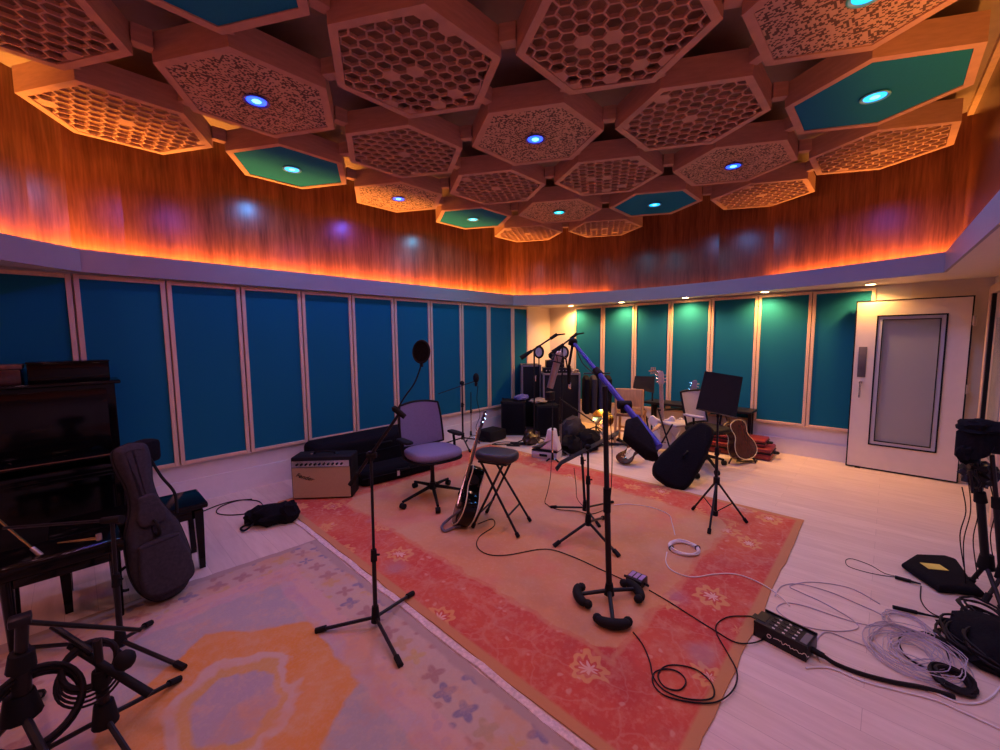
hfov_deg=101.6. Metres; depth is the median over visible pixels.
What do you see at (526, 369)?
flight case
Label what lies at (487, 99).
block
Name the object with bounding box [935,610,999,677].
heap
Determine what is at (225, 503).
microphone cable
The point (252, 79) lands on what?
ceiling panel
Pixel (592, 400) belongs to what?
flight case
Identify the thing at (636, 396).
wooden chair
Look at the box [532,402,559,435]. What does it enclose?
speaker cabinet
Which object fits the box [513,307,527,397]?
acoustic panel
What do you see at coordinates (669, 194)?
ceiling panel
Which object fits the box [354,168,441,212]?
ceiling panel
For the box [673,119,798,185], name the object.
ceiling panel
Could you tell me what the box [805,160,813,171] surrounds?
block
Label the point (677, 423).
folding chair
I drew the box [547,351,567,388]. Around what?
microphone
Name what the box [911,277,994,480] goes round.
trim
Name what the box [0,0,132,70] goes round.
ceiling panel
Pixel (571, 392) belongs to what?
flight case
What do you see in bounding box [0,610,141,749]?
stand
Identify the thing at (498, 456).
folding stool
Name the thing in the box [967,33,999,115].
trim
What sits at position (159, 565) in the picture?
bag
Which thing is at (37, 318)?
acoustic panel
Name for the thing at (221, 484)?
baseboard
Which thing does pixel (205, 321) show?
acoustic panel
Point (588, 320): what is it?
acoustic panel
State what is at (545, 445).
hood
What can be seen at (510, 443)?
cable tangle
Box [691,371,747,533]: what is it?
music stand
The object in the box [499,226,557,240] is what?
grille
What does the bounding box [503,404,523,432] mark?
grille
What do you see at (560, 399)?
mic stand
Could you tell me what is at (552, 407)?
microphone cable
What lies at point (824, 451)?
baseboard
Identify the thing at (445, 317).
acoustic panel
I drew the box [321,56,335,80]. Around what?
block
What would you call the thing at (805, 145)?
block
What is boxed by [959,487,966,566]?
cable
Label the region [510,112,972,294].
wall
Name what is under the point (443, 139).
grille
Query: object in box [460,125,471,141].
block
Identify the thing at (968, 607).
cable coil
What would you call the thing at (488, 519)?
cable
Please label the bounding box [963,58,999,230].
wall
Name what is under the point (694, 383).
electric guitar
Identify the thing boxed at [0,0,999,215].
ceiling
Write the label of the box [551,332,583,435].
boom
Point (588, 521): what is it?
mic stand
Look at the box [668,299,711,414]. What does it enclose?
acoustic panel
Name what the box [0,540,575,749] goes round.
rug
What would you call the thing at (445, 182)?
block
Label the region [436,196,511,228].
ceiling panel
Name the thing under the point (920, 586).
cable
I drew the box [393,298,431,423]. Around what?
acoustic panel
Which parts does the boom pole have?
drop rod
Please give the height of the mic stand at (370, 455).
1.205 m
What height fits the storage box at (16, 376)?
0.110 m
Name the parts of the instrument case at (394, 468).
handle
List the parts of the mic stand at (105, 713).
leg, clamp arm, cable coil, swivel arm, leg, clutch knob, leg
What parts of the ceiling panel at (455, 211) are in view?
fabric panel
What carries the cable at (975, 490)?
hanging from the mic stand at (985, 561)
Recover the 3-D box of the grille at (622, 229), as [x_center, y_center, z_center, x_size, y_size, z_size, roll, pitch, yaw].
[1.570,-2.204,6.122,0.920,0.018,1.062,4,7,43]
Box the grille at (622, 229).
[573,220,636,235]
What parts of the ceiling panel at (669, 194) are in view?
fabric panel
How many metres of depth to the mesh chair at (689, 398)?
5.20 m
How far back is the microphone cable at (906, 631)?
2.06 m
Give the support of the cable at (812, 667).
on the floor
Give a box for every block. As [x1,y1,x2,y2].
[129,21,153,53]
[177,93,187,105]
[211,126,225,143]
[309,0,329,14]
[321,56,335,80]
[334,105,347,126]
[338,142,348,156]
[346,167,355,180]
[438,196,442,205]
[441,177,449,188]
[454,157,460,168]
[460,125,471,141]
[482,86,491,104]
[499,20,516,49]
[511,202,517,211]
[545,166,553,178]
[562,222,568,227]
[602,194,609,203]
[603,105,615,123]
[663,153,673,166]
[702,185,711,195]
[723,0,743,9]
[748,43,762,64]
[771,81,788,101]
[784,116,794,131]
[798,138,811,153]
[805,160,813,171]
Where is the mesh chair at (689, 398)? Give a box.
[680,389,730,478]
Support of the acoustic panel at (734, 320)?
attached to the wall at (894, 291)
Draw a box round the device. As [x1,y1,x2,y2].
[532,428,561,459]
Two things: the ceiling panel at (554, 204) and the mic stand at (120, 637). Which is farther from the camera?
the ceiling panel at (554, 204)
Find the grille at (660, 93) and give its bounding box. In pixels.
[623,81,759,146]
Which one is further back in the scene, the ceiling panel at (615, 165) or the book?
the ceiling panel at (615, 165)
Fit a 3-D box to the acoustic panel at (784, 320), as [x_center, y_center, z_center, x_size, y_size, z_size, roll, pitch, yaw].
[3.802,-0.208,5.507,0.590,1.755,0.050,4,7,43]
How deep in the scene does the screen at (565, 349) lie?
6.93 m
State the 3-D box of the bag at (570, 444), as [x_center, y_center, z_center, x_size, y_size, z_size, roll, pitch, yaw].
[0.984,0.956,5.682,0.351,0.250,0.401,0,5,11]
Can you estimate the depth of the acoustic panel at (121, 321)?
3.67 m
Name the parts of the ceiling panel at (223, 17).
fabric panel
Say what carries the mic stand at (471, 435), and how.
on the floor
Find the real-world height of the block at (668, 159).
0.100 m
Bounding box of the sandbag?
[623,416,657,461]
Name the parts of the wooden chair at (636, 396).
leg, leg, panel, seat, leg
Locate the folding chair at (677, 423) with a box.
[657,407,685,451]
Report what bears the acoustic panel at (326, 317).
attached to the wall at (180, 473)
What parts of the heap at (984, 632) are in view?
cable coil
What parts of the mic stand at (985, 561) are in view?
leg, leg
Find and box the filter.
[398,340,430,407]
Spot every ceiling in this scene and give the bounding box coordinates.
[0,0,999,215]
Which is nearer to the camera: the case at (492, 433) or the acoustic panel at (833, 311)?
the acoustic panel at (833, 311)
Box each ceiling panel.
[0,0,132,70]
[11,61,212,154]
[145,0,309,34]
[152,22,334,137]
[225,128,346,188]
[327,0,500,118]
[345,106,461,177]
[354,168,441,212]
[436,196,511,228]
[449,154,545,204]
[472,80,603,165]
[494,215,562,241]
[516,0,723,94]
[518,186,601,223]
[554,138,662,195]
[568,208,642,237]
[609,175,702,216]
[615,48,771,150]
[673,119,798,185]
[710,162,815,209]
[742,0,956,65]
[785,9,990,134]
[809,98,963,174]
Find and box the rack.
[545,360,563,366]
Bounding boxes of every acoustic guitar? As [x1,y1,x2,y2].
[440,410,486,531]
[724,416,756,459]
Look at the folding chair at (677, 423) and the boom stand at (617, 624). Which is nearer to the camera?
the boom stand at (617, 624)
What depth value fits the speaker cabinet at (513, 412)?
6.68 m
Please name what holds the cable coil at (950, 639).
on the floor
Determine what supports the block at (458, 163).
attached to the ceiling panel at (378, 138)
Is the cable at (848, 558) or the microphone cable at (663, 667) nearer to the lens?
the microphone cable at (663, 667)
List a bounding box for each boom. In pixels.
[518,333,564,442]
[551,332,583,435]
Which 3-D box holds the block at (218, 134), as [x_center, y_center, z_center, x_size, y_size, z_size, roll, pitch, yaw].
[-2.381,-2.028,3.449,0.070,0.100,0.098,4,7,43]
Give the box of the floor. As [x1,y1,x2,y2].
[0,422,999,749]
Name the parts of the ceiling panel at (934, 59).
bulb, lamp trim, fabric panel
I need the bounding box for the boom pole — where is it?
[567,338,662,449]
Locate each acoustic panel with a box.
[0,269,78,381]
[73,274,179,470]
[166,281,249,464]
[240,287,307,451]
[300,291,355,440]
[351,295,396,431]
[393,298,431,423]
[430,301,461,416]
[461,303,489,412]
[488,305,512,407]
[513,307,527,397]
[574,306,602,400]
[602,304,634,404]
[633,301,670,408]
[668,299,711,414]
[708,295,758,419]
[753,292,812,426]
[805,287,875,431]
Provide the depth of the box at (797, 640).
2.10 m
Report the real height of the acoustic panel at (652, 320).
1.755 m
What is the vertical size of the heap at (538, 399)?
0.075 m
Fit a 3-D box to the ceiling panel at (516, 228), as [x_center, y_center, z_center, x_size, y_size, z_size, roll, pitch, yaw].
[0.436,-2.287,6.391,0.935,0.165,1.080,4,7,43]
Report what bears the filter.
on the mic stand at (370, 455)
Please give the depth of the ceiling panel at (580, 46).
2.26 m
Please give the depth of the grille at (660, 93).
2.99 m
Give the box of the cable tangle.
[492,442,525,445]
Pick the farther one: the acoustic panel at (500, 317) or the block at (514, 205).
the acoustic panel at (500, 317)
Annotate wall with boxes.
[0,62,510,294]
[0,266,526,486]
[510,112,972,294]
[576,283,911,445]
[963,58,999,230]
[994,275,999,283]
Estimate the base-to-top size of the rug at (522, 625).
0.045 m
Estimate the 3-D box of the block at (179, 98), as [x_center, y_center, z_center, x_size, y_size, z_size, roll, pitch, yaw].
[-2.217,-1.979,2.892,0.098,0.100,0.070,1,5,14]
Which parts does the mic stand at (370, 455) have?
leg, boom arm, leg, leg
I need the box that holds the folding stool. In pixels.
[471,447,531,537]
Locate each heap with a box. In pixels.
[530,397,546,402]
[571,368,578,372]
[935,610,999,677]
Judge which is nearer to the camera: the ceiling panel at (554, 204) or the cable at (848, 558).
the cable at (848, 558)
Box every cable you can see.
[203,499,262,515]
[476,519,621,578]
[545,407,552,506]
[545,503,602,513]
[576,349,595,375]
[608,400,612,509]
[616,504,674,534]
[633,615,750,703]
[649,590,763,643]
[665,552,789,605]
[775,582,885,631]
[805,666,999,729]
[816,631,869,661]
[824,655,955,698]
[845,558,893,576]
[898,631,949,676]
[920,586,937,615]
[928,686,999,704]
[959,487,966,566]
[963,478,970,583]
[972,490,978,578]
[990,486,993,554]
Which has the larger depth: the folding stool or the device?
the device
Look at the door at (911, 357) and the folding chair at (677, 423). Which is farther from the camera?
the folding chair at (677, 423)
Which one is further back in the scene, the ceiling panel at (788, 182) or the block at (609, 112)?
the ceiling panel at (788, 182)
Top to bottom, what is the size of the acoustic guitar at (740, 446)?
0.967 m
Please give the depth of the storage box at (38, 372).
3.14 m
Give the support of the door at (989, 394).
in the wall at (997, 278)
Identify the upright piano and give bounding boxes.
[0,377,126,552]
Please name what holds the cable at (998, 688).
on the floor
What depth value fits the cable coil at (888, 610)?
2.28 m
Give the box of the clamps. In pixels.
[957,460,999,492]
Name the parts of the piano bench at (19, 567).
leg, leg, seat, leg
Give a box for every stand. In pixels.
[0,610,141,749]
[2,515,187,670]
[48,627,182,749]
[314,415,414,668]
[438,381,484,452]
[466,409,479,443]
[545,391,558,461]
[550,441,613,527]
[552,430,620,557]
[559,398,593,455]
[572,386,644,630]
[592,409,613,443]
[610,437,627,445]
[633,376,654,426]
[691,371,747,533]
[725,448,757,463]
[967,459,999,608]
[981,454,999,601]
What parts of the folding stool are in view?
leg, seat plate, leg, leg, leg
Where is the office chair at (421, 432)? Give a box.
[396,400,463,512]
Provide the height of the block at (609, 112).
0.100 m
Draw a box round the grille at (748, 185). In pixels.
[716,180,807,207]
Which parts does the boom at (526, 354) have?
boom arm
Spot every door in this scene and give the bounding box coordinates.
[845,295,976,482]
[974,282,999,527]
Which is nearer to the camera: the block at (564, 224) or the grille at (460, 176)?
the grille at (460, 176)
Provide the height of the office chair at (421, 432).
0.944 m
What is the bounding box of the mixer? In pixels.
[542,366,566,372]
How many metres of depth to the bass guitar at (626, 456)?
5.17 m
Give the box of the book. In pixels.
[0,364,24,369]
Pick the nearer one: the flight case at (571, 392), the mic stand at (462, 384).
the mic stand at (462, 384)
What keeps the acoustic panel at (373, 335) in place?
attached to the wall at (180, 473)
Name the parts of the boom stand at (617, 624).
leg, leg, leg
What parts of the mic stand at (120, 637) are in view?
boom arm, leg, leg, leg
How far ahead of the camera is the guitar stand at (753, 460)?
5.13 m
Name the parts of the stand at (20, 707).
leg, cable coil, arm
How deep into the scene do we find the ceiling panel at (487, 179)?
4.28 m
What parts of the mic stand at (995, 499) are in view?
leg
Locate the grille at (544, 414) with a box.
[538,408,557,434]
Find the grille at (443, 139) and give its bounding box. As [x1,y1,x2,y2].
[352,128,454,174]
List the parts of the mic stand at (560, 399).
brace arm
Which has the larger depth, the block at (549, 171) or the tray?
the block at (549, 171)
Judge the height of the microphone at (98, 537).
0.051 m
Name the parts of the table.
leg, leg, leg, leg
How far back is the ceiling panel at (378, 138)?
3.44 m
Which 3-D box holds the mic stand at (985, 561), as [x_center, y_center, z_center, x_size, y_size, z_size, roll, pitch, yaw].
[3.027,0.904,2.506,0.626,0.892,0.203,-4,7,-37]
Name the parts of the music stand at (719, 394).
leg, leg, leg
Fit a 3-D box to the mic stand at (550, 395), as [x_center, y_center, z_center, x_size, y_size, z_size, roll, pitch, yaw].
[0.646,0.660,5.305,0.173,0.912,0.300,-1,5,-10]
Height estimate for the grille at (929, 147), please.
0.018 m
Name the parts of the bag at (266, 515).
handle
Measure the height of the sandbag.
0.209 m
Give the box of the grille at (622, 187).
[561,158,654,193]
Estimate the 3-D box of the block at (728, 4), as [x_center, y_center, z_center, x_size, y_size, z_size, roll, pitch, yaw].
[1.182,-1.934,2.067,0.098,0.100,0.070,1,5,14]
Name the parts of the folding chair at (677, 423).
leg, leg, rail, seat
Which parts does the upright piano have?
lid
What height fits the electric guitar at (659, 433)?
1.086 m
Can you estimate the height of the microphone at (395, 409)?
0.073 m
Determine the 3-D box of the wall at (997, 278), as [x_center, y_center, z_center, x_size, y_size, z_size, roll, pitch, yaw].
[1.719,-0.264,0.638,0.100,3.580,10.330,4,7,43]
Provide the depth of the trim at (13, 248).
4.23 m
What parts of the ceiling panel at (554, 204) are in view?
perforated panel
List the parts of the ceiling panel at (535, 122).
lamp trim, perforated panel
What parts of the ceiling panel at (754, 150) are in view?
lamp trim, perforated panel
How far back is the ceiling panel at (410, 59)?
2.36 m
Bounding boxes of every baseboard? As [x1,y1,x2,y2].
[155,415,500,499]
[580,410,846,462]
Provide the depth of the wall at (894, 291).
5.42 m
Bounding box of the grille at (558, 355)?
[554,351,562,361]
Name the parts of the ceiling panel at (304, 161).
fabric panel, lamp trim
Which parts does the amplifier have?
control panel, handle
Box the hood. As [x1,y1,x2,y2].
[532,428,560,450]
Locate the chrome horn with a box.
[648,367,659,400]
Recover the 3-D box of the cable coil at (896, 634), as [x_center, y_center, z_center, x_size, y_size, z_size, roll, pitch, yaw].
[2.077,1.375,2.044,0.395,0.053,0.450,4,7,43]
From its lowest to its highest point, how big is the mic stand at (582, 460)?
0.662 m
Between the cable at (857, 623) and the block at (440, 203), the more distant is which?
the block at (440, 203)
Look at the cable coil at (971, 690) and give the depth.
1.86 m
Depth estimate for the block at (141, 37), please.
2.31 m
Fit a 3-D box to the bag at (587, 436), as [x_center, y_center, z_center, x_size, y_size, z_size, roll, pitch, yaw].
[1.258,0.910,5.826,0.388,0.309,0.508,4,7,43]
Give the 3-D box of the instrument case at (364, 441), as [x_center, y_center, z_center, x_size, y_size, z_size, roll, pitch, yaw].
[-1.562,0.932,5.090,0.497,0.450,1.565,4,7,43]
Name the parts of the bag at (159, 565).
handle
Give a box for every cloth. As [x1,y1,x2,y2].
[514,394,528,399]
[954,418,999,464]
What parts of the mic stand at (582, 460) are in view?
leg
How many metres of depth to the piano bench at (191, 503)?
2.76 m
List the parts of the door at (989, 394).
glass pane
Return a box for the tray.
[555,430,619,470]
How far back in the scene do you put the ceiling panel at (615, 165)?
4.02 m
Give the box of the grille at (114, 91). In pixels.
[30,85,203,150]
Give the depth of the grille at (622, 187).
4.12 m
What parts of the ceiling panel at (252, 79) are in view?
perforated panel, lamp trim, bulb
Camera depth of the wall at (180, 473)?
4.25 m
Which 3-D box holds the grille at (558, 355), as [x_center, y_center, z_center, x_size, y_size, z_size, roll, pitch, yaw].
[0.441,-0.138,3.100,0.070,0.093,0.056,-1,5,0]
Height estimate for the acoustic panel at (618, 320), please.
1.755 m
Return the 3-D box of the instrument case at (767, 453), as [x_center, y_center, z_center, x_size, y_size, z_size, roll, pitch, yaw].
[3.186,0.985,5.697,1.202,0.148,0.426,4,7,41]
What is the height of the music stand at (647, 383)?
1.006 m
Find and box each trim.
[0,190,999,305]
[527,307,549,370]
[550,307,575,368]
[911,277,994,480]
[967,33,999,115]
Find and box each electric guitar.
[649,371,675,448]
[676,380,698,438]
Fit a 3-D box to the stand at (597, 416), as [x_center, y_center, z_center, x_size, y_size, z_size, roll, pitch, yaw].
[1.597,0.782,6.252,0.359,0.481,0.351,4,7,43]
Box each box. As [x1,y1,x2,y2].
[0,369,24,385]
[25,359,109,383]
[751,609,824,661]
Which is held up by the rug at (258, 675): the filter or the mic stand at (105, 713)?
the mic stand at (105, 713)
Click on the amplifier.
(322, 473)
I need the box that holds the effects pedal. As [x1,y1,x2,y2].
[624,570,648,587]
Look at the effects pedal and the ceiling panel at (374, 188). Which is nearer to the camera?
the effects pedal
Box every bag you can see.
[110,439,194,601]
[239,500,300,531]
[522,429,539,444]
[559,415,585,437]
[561,435,582,454]
[576,428,600,451]
[652,422,713,489]
[901,554,983,597]
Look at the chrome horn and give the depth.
6.49 m
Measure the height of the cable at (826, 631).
0.005 m
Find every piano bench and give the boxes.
[0,524,124,652]
[47,489,207,614]
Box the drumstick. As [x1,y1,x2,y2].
[0,519,43,554]
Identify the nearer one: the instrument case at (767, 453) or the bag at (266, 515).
the bag at (266, 515)
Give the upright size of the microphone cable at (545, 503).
0.005 m
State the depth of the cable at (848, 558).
2.79 m
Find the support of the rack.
on the mixer
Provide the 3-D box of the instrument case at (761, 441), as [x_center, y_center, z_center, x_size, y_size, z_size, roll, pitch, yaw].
[3.218,0.865,5.667,0.975,0.089,0.366,4,7,43]
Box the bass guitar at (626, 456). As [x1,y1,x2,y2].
[616,424,661,463]
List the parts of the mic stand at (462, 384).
boom arm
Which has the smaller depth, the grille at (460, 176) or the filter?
the filter
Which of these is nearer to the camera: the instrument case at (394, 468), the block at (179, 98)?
the block at (179, 98)
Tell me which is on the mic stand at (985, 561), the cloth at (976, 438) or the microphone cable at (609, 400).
the cloth at (976, 438)
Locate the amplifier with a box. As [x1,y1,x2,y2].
[291,450,358,498]
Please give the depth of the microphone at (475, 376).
5.97 m
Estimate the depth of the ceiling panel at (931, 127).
3.49 m
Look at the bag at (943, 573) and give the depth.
2.65 m
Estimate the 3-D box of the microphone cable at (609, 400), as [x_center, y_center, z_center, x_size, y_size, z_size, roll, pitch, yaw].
[0.647,0.470,2.393,0.043,0.658,0.008,-5,7,-38]
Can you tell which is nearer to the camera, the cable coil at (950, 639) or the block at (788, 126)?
the cable coil at (950, 639)
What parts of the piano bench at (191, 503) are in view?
leg, seat, leg, leg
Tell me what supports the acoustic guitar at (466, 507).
on the rug at (522, 625)
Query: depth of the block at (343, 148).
3.70 m
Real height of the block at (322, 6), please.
0.100 m
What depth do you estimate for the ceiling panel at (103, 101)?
2.86 m
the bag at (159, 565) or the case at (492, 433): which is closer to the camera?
the bag at (159, 565)
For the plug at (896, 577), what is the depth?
2.64 m
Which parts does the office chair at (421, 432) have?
arm, frame, backrest, arm, seat, arm, arm, arm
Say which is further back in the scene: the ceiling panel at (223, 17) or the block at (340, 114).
the block at (340, 114)
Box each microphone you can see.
[57,533,101,543]
[392,406,405,418]
[473,373,478,385]
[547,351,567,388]
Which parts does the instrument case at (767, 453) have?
lid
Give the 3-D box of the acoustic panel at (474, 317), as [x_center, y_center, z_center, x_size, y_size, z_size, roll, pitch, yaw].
[-0.406,-0.279,6.700,0.050,1.755,0.590,4,7,43]
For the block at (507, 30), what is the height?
0.100 m
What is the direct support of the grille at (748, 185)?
attached to the ceiling panel at (788, 182)
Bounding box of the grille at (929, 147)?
[816,124,951,171]
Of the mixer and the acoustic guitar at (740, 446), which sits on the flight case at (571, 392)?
the mixer
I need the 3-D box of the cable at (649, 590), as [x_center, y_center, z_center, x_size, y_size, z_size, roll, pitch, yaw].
[1.123,1.377,2.313,0.619,0.018,0.149,4,7,43]
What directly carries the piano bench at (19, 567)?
on the rug at (258, 675)
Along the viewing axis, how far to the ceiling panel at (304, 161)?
3.69 m
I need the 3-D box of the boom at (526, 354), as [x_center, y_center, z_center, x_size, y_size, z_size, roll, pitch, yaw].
[0.592,0.210,6.089,0.581,1.665,0.489,4,7,43]
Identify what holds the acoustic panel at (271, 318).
attached to the wall at (180, 473)
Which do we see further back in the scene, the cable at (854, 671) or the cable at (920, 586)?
the cable at (920, 586)
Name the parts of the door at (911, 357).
handle, push plate, glazing frame, glass pane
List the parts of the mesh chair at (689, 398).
frame, seat, arm, arm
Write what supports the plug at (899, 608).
on the floor
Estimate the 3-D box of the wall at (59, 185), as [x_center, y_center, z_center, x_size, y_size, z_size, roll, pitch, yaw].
[-2.346,-1.548,3.021,2.453,1.380,9.536,1,5,17]
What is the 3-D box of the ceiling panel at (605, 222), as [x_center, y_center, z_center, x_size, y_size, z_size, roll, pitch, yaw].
[1.569,-2.272,6.115,0.935,0.165,1.080,4,7,43]
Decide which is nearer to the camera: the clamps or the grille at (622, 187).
the clamps
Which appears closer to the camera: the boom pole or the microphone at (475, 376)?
the boom pole
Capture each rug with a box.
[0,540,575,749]
[278,444,803,749]
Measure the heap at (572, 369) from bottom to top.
0.078 m
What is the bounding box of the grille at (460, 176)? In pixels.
[455,172,539,201]
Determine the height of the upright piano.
1.291 m
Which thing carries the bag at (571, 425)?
on the floor
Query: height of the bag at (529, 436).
0.220 m
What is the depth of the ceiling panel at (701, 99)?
2.90 m
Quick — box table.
[644,399,757,434]
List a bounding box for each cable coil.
[862,621,973,691]
[881,609,934,637]
[927,661,978,697]
[933,613,974,659]
[955,595,999,617]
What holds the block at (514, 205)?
attached to the ceiling panel at (455, 211)
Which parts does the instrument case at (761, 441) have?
lid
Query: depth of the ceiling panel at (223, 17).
2.02 m
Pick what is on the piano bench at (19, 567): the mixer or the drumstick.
the drumstick
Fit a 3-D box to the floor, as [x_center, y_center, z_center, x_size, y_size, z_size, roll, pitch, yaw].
[-0.357,1.407,2.794,6.085,0.100,10.330,4,7,43]
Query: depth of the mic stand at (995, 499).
2.41 m
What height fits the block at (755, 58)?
0.100 m
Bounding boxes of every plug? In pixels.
[892,605,931,616]
[895,575,920,584]
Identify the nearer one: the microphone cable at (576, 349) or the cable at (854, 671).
the cable at (854, 671)
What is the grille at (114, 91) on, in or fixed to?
attached to the ceiling panel at (103, 101)
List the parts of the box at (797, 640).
grey plate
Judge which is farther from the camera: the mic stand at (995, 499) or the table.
the table
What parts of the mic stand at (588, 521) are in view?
leg, leg, leg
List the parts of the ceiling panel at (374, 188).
perforated panel, lamp trim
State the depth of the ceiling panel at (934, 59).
2.61 m
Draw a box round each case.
[304,424,405,465]
[358,456,429,486]
[479,426,505,441]
[520,363,540,428]
[540,371,580,431]
[582,373,611,432]
[709,440,779,460]
[713,434,772,446]
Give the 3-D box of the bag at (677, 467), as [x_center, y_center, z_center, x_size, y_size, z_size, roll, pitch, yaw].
[2.043,0.890,4.466,0.772,0.672,0.357,-3,6,-21]
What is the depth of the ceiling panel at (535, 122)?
3.14 m
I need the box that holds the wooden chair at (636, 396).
[614,388,646,442]
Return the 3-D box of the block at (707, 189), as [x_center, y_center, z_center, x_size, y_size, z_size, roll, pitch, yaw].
[2.463,-2.198,4.860,0.098,0.100,0.070,1,5,14]
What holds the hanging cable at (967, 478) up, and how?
hanging from the clamps
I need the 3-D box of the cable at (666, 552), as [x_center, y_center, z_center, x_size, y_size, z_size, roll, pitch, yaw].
[1.450,1.341,2.684,0.760,0.018,0.244,4,7,39]
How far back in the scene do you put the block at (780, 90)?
2.88 m
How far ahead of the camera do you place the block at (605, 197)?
5.10 m
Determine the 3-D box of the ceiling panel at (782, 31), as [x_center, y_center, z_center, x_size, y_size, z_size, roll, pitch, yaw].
[1.748,-1.890,1.933,0.935,0.174,1.080,4,7,43]
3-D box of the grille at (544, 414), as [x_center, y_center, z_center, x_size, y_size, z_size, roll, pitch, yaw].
[0.772,0.745,6.558,0.320,0.440,0.014,-1,5,-5]
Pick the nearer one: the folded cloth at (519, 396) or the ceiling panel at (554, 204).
the ceiling panel at (554, 204)
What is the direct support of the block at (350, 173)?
attached to the ceiling panel at (374, 188)
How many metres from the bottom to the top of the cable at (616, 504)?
0.005 m
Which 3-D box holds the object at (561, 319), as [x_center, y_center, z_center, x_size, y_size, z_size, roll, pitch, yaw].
[1.223,-0.431,7.979,0.600,1.760,0.020,4,7,43]
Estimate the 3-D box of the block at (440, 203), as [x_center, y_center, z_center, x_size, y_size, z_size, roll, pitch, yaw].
[-0.772,-2.194,5.128,0.070,0.100,0.098,4,7,43]

